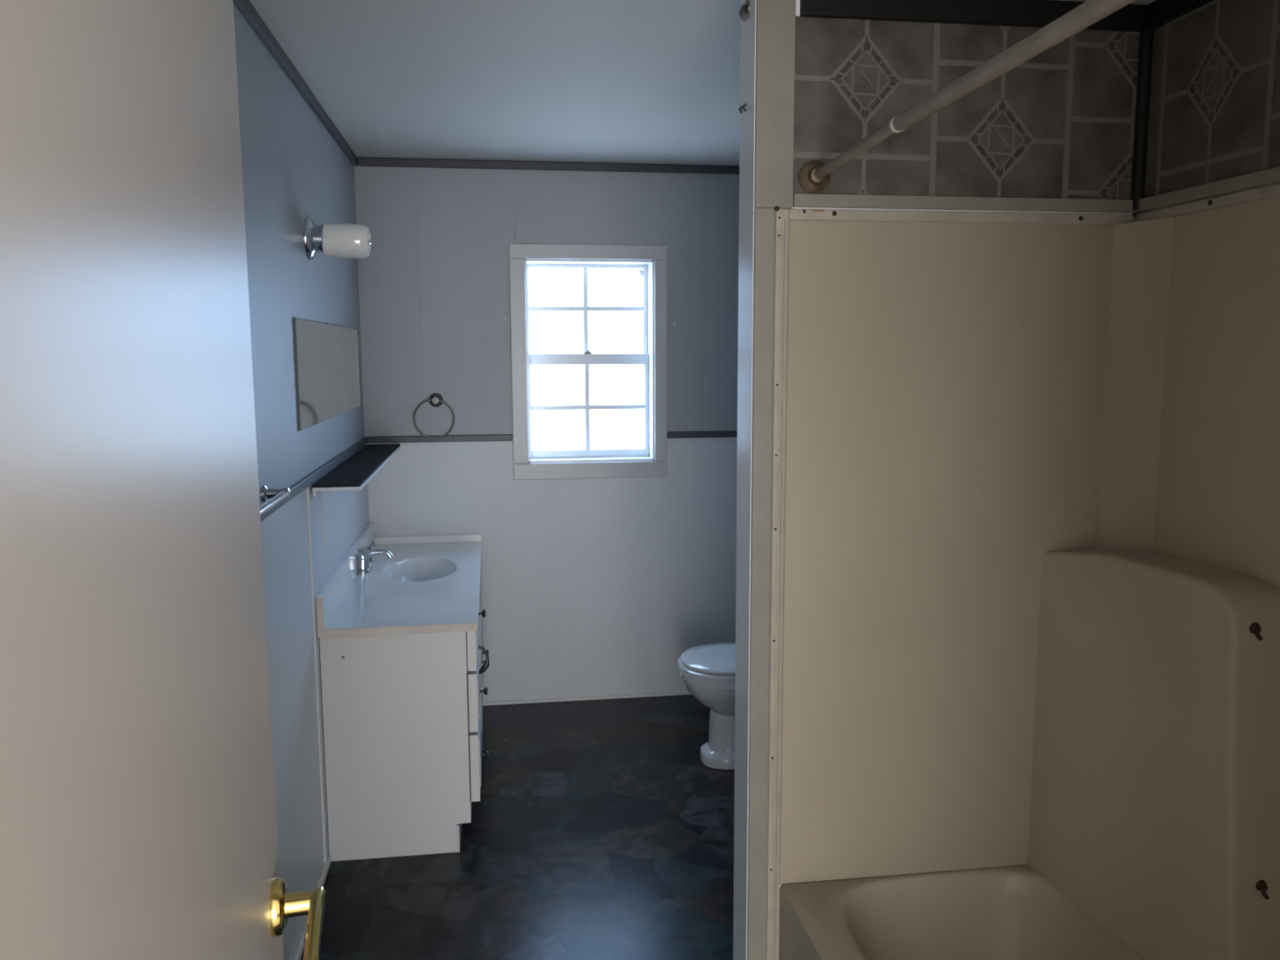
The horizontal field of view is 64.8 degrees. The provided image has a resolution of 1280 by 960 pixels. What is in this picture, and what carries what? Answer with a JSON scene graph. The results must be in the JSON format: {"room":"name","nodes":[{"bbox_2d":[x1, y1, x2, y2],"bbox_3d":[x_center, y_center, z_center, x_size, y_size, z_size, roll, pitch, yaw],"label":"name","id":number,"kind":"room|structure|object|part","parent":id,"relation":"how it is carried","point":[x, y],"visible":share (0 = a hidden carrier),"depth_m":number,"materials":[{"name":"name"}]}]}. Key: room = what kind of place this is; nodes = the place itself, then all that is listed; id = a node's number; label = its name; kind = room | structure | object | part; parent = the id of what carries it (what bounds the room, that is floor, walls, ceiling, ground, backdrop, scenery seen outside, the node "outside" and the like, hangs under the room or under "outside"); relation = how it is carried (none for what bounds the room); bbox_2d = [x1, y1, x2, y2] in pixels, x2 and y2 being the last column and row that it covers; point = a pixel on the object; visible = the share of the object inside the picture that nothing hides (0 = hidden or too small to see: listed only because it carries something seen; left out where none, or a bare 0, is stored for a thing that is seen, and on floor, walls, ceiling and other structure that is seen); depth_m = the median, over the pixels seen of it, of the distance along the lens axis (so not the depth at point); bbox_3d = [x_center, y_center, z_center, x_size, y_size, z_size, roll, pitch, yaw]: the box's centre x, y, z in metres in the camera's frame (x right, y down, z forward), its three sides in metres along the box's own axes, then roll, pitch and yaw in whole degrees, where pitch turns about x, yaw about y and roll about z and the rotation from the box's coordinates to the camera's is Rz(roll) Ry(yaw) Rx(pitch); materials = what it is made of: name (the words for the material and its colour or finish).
{"room":"bathroom","nodes":[
{"label":"bathroom","id":0,"kind":"room"},
{"bbox_2d":[233,2,364,959],"bbox_3d":[-0.904,0.110,2.190,0.100,2.335,4.174,-1,7,-8],"label":"wall","id":1,"kind":"structure","parent":0,"point":[294,169],"depth_m":2.65,"materials":[{"name":"white paint"}]},
{"bbox_2d":[259,484,290,515],"bbox_3d":[-0.817,0.059,2.136,0.060,0.040,0.495,-1,7,-8],"label":"towel bar","id":2,"kind":"object","parent":1,"relation":"attached to","point":[277,495],"visible":0.48,"depth_m":2.34,"materials":[{"name":"silver metal"}]},
{"bbox_3d":[-0.850,0.031,2.359,0.060,0.040,0.040,-1,7,-8],"label":"post","id":3,"kind":"part","parent":2,"relation":"part of","materials":[{"name":"silver metal"}]},
{"bbox_2d":[233,0,358,166],"bbox_3d":[-0.859,-1.038,2.102,0.016,0.036,4.074,-1,7,-8],"label":"trim","id":4,"kind":"structure","parent":1,"relation":"attached to","point":[246,7],"depth_m":2.73,"materials":[{"name":"grey"}]},
{"bbox_2d":[293,856,330,959],"bbox_3d":[-0.754,1.332,1.741,0.014,0.022,2.745,-1,7,-8],"label":"baseboard","id":5,"kind":"structure","parent":1,"relation":"attached to","point":[298,953],"depth_m":2.70,"materials":[{"name":"white"}]},
{"bbox_2d":[260,436,367,521],"bbox_3d":[-0.856,0.085,2.245,0.012,0.028,4.074,-1,7,-8],"label":"trim","id":6,"kind":"structure","parent":1,"relation":"attached to","point":[309,479],"depth_m":3.01,"materials":[{"name":"grey wood"}]},
{"bbox_2d":[323,491,327,544],"bbox_3d":[-0.988,0.109,3.168,0.003,0.190,0.008,-1,7,-8],"label":"trim","id":7,"kind":"structure","parent":1,"relation":"attached to","point":[323,491],"depth_m":3.17,"materials":[{"name":"white wood"}]},
{"bbox_2d":[293,317,360,431],"bbox_3d":[-1.038,-0.371,3.412,0.007,0.311,1.300,-1,7,-8],"label":"wall mirror","id":8,"kind":"object","parent":1,"relation":"attached to","point":[326,355],"visible":1,"depth_m":3.21,"materials":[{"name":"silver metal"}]},
{"bbox_3d":[-0.997,-0.334,3.131,0.005,0.307,0.720,-1,7,-8],"label":"panel","id":9,"kind":"part","parent":8,"relation":"part of","materials":[{"name":"silver metal"}]},
{"bbox_3d":[-1.091,-0.414,3.765,0.005,0.307,0.570,-1,7,-8],"label":"panel","id":10,"kind":"part","parent":8,"relation":"part of","materials":[{"name":"silver metal"}]},
{"bbox_2d":[303,216,371,260],"bbox_3d":[-0.901,-0.723,3.025,0.183,0.128,0.128,-1,7,-8],"label":"wall sconce","id":11,"kind":"object","parent":1,"relation":"attached to","point":[335,240],"visible":1,"depth_m":2.98,"materials":[{"name":"white glass"}]},
{"bbox_3d":[-0.881,-0.718,3.029,0.136,0.104,0.104,-1,7,-8],"label":"lamp shade","id":12,"kind":"part","parent":11,"relation":"part of","materials":[{"name":"white glass"}]},
{"bbox_2d":[306,444,368,862],"bbox_3d":[-1.053,0.512,3.647,0.006,1.169,1.368,-1,7,-8],"label":"wall panel","id":13,"kind":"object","parent":1,"relation":"attached to","point":[347,512],"depth_m":3.13,"materials":[{"name":"white paint"}]},
{"bbox_2d":[315,521,374,637],"bbox_3d":[-1.042,0.322,3.636,0.019,0.125,1.340,-1,7,-8],"label":"backsplash","id":14,"kind":"structure","parent":1,"relation":"attached to","point":[329,597],"depth_m":3.32,"materials":[{"name":"stone"}]},
{"bbox_2d":[311,444,400,497],"bbox_3d":[-0.975,-0.051,3.573,0.138,0.036,1.320,-1,7,-8],"label":"wall shelf","id":15,"kind":"object","parent":1,"relation":"attached to","point":[356,472],"visible":1,"depth_m":3.29,"materials":[{"name":"black plastic"}]},
{"bbox_2d":[248,0,740,165],"bbox_3d":[0.072,-1.120,2.255,2.106,0.080,4.324,-1,7,-8],"label":"ceiling","id":16,"kind":"structure","parent":0,"point":[646,82],"depth_m":2.88,"materials":[{"name":"white paint"}]},
{"bbox_2d":[300,694,734,959],"bbox_3d":[0.082,1.276,2.560,2.106,0.080,4.324,-1,7,-8],"label":"floor","id":17,"kind":"structure","parent":0,"point":[598,829],"depth_m":3.09,"materials":[{"name":"tile"}]},
{"bbox_2d":[319,563,488,861],"bbox_3d":[-0.803,0.728,3.725,0.498,0.720,1.311,-1,7,-8],"label":"vanity cabinet","id":18,"kind":"object","parent":17,"relation":"on","point":[402,713],"visible":0.85,"depth_m":3.08,"materials":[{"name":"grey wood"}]},
{"bbox_3d":[-0.742,0.813,3.088,0.431,0.712,0.015,-1,7,-8],"label":"panel","id":19,"kind":"part","parent":18,"relation":"part of","materials":[{"name":"white wood"}]},
{"bbox_2d":[315,521,481,637],"bbox_3d":[-0.820,0.367,3.675,0.468,0.227,1.341,-1,7,-8],"label":"washbasin","id":20,"kind":"object","parent":18,"relation":"in","point":[430,584],"visible":0.95,"depth_m":3.43,"materials":[{"name":"ceramic"}]},
{"bbox_2d":[357,539,393,573],"bbox_3d":[-1.025,0.288,3.799,0.139,0.101,0.140,5,9,38],"label":"faucet","id":21,"kind":"object","parent":20,"relation":"on","point":[365,565],"visible":1,"depth_m":3.75,"materials":[{"name":"silver metal"}]},
{"bbox_3d":[-1.024,0.286,3.743,0.056,0.083,0.053,-1,7,-8],"label":"handle","id":22,"kind":"part","parent":21,"relation":"part of","materials":[{"name":"silver metal"}]},
{"bbox_3d":[-1.036,0.327,3.801,0.052,0.022,0.156,-1,7,-8],"label":"plate","id":23,"kind":"part","parent":21,"relation":"part of","materials":[{"name":"silver metal"}]},
{"bbox_3d":[-1.040,0.273,3.848,0.056,0.083,0.053,-1,7,-8],"label":"handle","id":24,"kind":"part","parent":21,"relation":"part of","materials":[{"name":"silver metal"}]},
{"bbox_3d":[-0.991,0.291,3.803,0.120,0.060,0.030,-1,7,-8],"label":"spout","id":25,"kind":"part","parent":21,"relation":"part of","materials":[{"name":"silver metal"}]},
{"bbox_3d":[-0.543,0.660,3.317,0.031,0.185,0.436,-1,7,-8],"label":"drawer","id":26,"kind":"part","parent":18,"relation":"part of","materials":[{"name":"white wood"}]},
{"bbox_3d":[-0.542,0.868,3.343,0.031,0.215,0.436,-1,7,-8],"label":"drawer","id":27,"kind":"part","parent":18,"relation":"part of","materials":[{"name":"white wood"}]},
{"bbox_3d":[-0.607,0.717,3.763,0.031,0.410,0.415,-1,7,-8],"label":"cabinet door","id":28,"kind":"part","parent":18,"relation":"part of","materials":[{"name":"white wood"}]},
{"bbox_3d":[-0.515,0.434,3.280,0.027,0.027,0.027,-1,7,-8],"label":"knob","id":29,"kind":"part","parent":18,"relation":"part of","materials":[{"name":"grey metal"}]},
{"bbox_3d":[-0.669,0.664,4.182,0.031,0.410,0.418,-1,7,-8],"label":"cabinet door","id":30,"kind":"part","parent":18,"relation":"part of","materials":[{"name":"white wood"}]},
{"bbox_3d":[-0.505,0.579,3.249,0.038,0.097,0.018,-1,7,-8],"label":"drawer pull","id":31,"kind":"part","parent":18,"relation":"part of","materials":[{"name":"grey metal"}]},
{"bbox_3d":[-0.514,0.693,3.313,0.027,0.027,0.027,-1,7,-8],"label":"knob","id":32,"kind":"part","parent":18,"relation":"part of","materials":[{"name":"grey metal"}]},
{"bbox_3d":[-0.513,0.911,3.341,0.027,0.027,0.027,-1,7,-8],"label":"knob","id":33,"kind":"part","parent":18,"relation":"part of","materials":[{"name":"grey metal"}]},
{"bbox_2d":[678,642,735,768],"bbox_3d":[0.486,0.707,3.840,0.685,0.720,0.450,-1,7,-8],"label":"toilet","id":34,"kind":"object","parent":17,"relation":"on","point":[708,671],"visible":0.33,"depth_m":3.76,"materials":[{"name":"white ceramic"}]},
{"bbox_3d":[0.378,0.694,3.822,0.467,0.019,0.374,-1,7,-8],"label":"seat","id":35,"kind":"part","parent":34,"relation":"part of","materials":[{"name":"white ceramic"}]},
{"bbox_3d":[0.383,0.671,3.820,0.456,0.020,0.356,-1,7,-8],"label":"lid","id":36,"kind":"part","parent":34,"relation":"part of","materials":[{"name":"white ceramic"}]},
{"bbox_2d":[766,183,1279,959],"bbox_3d":[0.787,0.452,1.411,0.802,1.838,1.629,-1,7,-8],"label":"bathtub","id":37,"kind":"object","parent":17,"relation":"on","point":[1024,643],"visible":1,"depth_m":2.12,"materials":[{"name":"white plastic"}]},
{"bbox_3d":[0.664,0.175,2.182,0.728,1.429,0.010,-1,7,-8],"label":"panel","id":38,"kind":"part","parent":37,"relation":"part of","materials":[{"name":"white plastic"}]},
{"bbox_2d":[778,864,1145,959],"bbox_3d":[0.802,1.173,1.504,0.758,0.385,1.626,-1,7,-8],"label":"tub","id":39,"kind":"object","parent":37,"relation":"in","point":[938,912],"depth_m":2.23,"materials":[{"name":"beige plastic"}]},
{"bbox_3d":[1.153,0.267,1.441,0.058,1.429,1.628,-1,7,-8],"label":"panel","id":40,"kind":"part","parent":37,"relation":"part of","materials":[{"name":"white plastic"}]},
{"bbox_2d":[354,165,739,702],"bbox_3d":[-0.226,-0.182,4.456,2.106,2.335,0.150,-1,7,-8],"label":"wall","id":41,"kind":"structure","parent":0,"point":[591,587],"depth_m":4.35,"materials":[{"name":"white paint"}]},
{"bbox_2d":[413,392,454,439],"bbox_3d":[-0.868,-0.268,4.250,0.172,0.195,0.046,-1,7,-8],"label":"towel ring","id":42,"kind":"object","parent":41,"relation":"attached to","point":[436,400],"visible":1,"depth_m":4.25,"materials":[{"name":"silver metal"}]},
{"bbox_2d":[367,434,512,443],"bbox_3d":[-0.845,-0.175,4.283,0.606,0.028,0.012,-1,7,-8],"label":"trim","id":43,"kind":"structure","parent":41,"relation":"attached to","point":[486,437],"depth_m":4.28,"materials":[{"name":"grey wood"}]},
{"bbox_2d":[357,157,739,174],"bbox_3d":[-0.211,-1.313,4.230,1.890,0.034,0.016,-1,7,-8],"label":"trim","id":44,"kind":"structure","parent":41,"relation":"attached to","point":[362,162],"depth_m":4.20,"materials":[{"name":"grey"}]},
{"bbox_2d":[483,691,691,706],"bbox_3d":[-0.010,0.973,4.552,1.503,0.016,0.012,-1,7,-8],"label":"baseboard","id":45,"kind":"structure","parent":41,"relation":"attached to","point":[676,693],"depth_m":4.51,"materials":[{"name":"white wood"}]},
{"bbox_2d":[508,243,666,479],"bbox_3d":[-0.227,-0.512,4.408,0.670,0.996,0.174,-1,7,-8],"label":"window","id":46,"kind":"structure","parent":41,"relation":"in","point":[651,460],"depth_m":4.38,"materials":[{"name":"grey paint"}]},
{"bbox_3d":[-0.233,-0.740,4.452,0.536,0.413,0.028,-1,7,-8],"label":"sash","id":47,"kind":"part","parent":46,"relation":"part of","materials":[{"name":"clear glass"}]},
{"bbox_3d":[-0.227,-0.329,4.475,0.536,0.458,0.028,-1,7,-8],"label":"sash","id":48,"kind":"part","parent":46,"relation":"part of","materials":[{"name":"clear glass"}]},
{"bbox_2d":[666,431,737,438],"bbox_3d":[0.423,-0.204,4.466,0.618,0.028,0.012,-1,7,-8],"label":"trim","id":49,"kind":"structure","parent":41,"relation":"attached to","point":[691,433],"depth_m":4.44,"materials":[{"name":"grey wood"}]},
{"bbox_2d":[733,0,1137,959],"bbox_3d":[0.640,0.097,2.236,0.843,2.335,0.120,-1,7,-8],"label":"trim strip","id":50,"kind":"structure","parent":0,"point":[748,28],"depth_m":2.15,"materials":[{"name":"white paint"}]},
{"bbox_2d":[737,103,746,113],"bbox_3d":[0.211,-0.762,2.069,0.014,0.023,0.027,6,9,40],"label":"metal hook","id":51,"kind":"object","parent":50,"relation":"attached to","point":[744,107],"visible":1,"depth_m":2.07,"materials":[{"name":"silver metal"}]},
{"bbox_2d":[738,0,750,21],"bbox_3d":[0.211,-0.944,2.032,0.022,0.050,0.055,2,8,14],"label":"metal hook","id":52,"kind":"object","parent":50,"relation":"attached to","point":[744,12],"visible":1,"depth_m":2.02,"materials":[{"name":"silver metal"}]},
{"bbox_2d":[746,0,795,959],"bbox_3d":[0.272,0.114,2.118,0.078,2.335,0.009,-1,7,-8],"label":"wall","id":53,"kind":"structure","parent":50,"relation":"attached to","point":[775,20],"depth_m":2.07,"materials":[{"name":"white paint"}]},
{"bbox_2d":[793,193,1135,213],"bbox_3d":[0.681,-0.573,2.091,0.749,0.026,0.011,-1,7,-8],"label":"trim","id":54,"kind":"structure","parent":50,"relation":"attached to","point":[800,200],"depth_m":2.08,"materials":[{"name":"white plastic"}]},
{"bbox_2d":[792,16,1139,199],"bbox_3d":[0.677,-0.757,2.072,0.749,0.343,0.001,-1,7,-8],"label":"wallpaper","id":55,"kind":"object","parent":50,"relation":"attached to","point":[1060,123],"visible":0.97,"depth_m":2.07,"materials":[{"name":"grey paper"}]},
{"bbox_2d":[800,0,1146,31],"bbox_3d":[0.681,-0.949,2.039,0.735,0.050,0.018,-1,7,-8],"label":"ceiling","id":56,"kind":"structure","parent":50,"relation":"attached to","point":[1020,13],"depth_m":2.03,"materials":[{"name":"black"}]},
{"bbox_2d":[1055,0,1155,5],"bbox_3d":[0.815,-0.905,1.182,0.753,0.079,1.749,-1,7,-8],"label":"ceiling","id":57,"kind":"structure","parent":0,"point":[1146,2],"depth_m":2.06,"materials":[{"name":"grey paint"}]},
{"bbox_2d":[1137,182,1279,213],"bbox_3d":[1.080,0.065,2.478,0.100,2.335,4.174,-1,7,-8],"label":"wall","id":58,"kind":"structure","parent":0,"point":[1279,182],"depth_m":1.93,"materials":[{"name":"grey paint"}]},
{"bbox_2d":[1130,29,1153,210],"bbox_3d":[1.057,-0.753,2.123,0.030,0.363,0.030,-1,7,-8],"label":"trim","id":59,"kind":"structure","parent":58,"relation":"attached to","point":[1146,37],"depth_m":2.11,"materials":[{"name":"black"}]},
{"bbox_2d":[1142,0,1213,31],"bbox_3d":[1.179,-0.849,1.243,0.018,0.050,1.750,-1,7,-8],"label":"trim","id":60,"kind":"structure","parent":58,"relation":"attached to","point":[1158,12],"depth_m":2.02,"materials":[{"name":"black"}]},
{"bbox_2d":[1135,166,1279,213],"bbox_3d":[1.184,-0.473,1.292,0.012,0.026,1.750,-1,7,-8],"label":"trim","id":61,"kind":"structure","parent":58,"relation":"attached to","point":[1272,175],"depth_m":1.91,"materials":[{"name":"white plastic"}]},
{"bbox_2d":[1144,0,1279,198],"bbox_3d":[1.189,-0.656,1.262,0.001,0.343,1.736,-1,7,-8],"label":"wallpaper","id":62,"kind":"object","parent":58,"relation":"attached to","point":[1214,115],"visible":1,"depth_m":1.92,"materials":[{"name":"grey tile"}]},
{"bbox_3d":[0.384,0.341,0.334,2.106,2.335,0.100,-1,7,-8],"label":"wall","id":63,"kind":"structure","parent":0,"visible":0},
{"bbox_2d":[0,0,325,959],"bbox_3d":[-0.284,0.445,0.700,0.086,2.018,0.760,-2,7,-13],"label":"door","id":64,"kind":"structure","parent":63,"relation":"in","point":[138,821],"depth_m":0.52,"materials":[{"name":"grey paint"}]},
{"bbox_3d":[-0.313,0.436,0.969,0.016,0.031,0.128,-2,7,-13],"label":"lever","id":65,"kind":"part","parent":64,"relation":"part of","materials":[{"name":"gold metal"}]},
{"bbox_2d":[798,0,1135,193],"bbox_3d":[0.479,-0.516,1.181,0.066,0.090,1.749,-1,7,-8],"label":"shower rod","id":66,"kind":"object","parent":63,"relation":"attached to","point":[814,175],"visible":1,"depth_m":1.34,"materials":[{"name":"white metal"}]}
]}

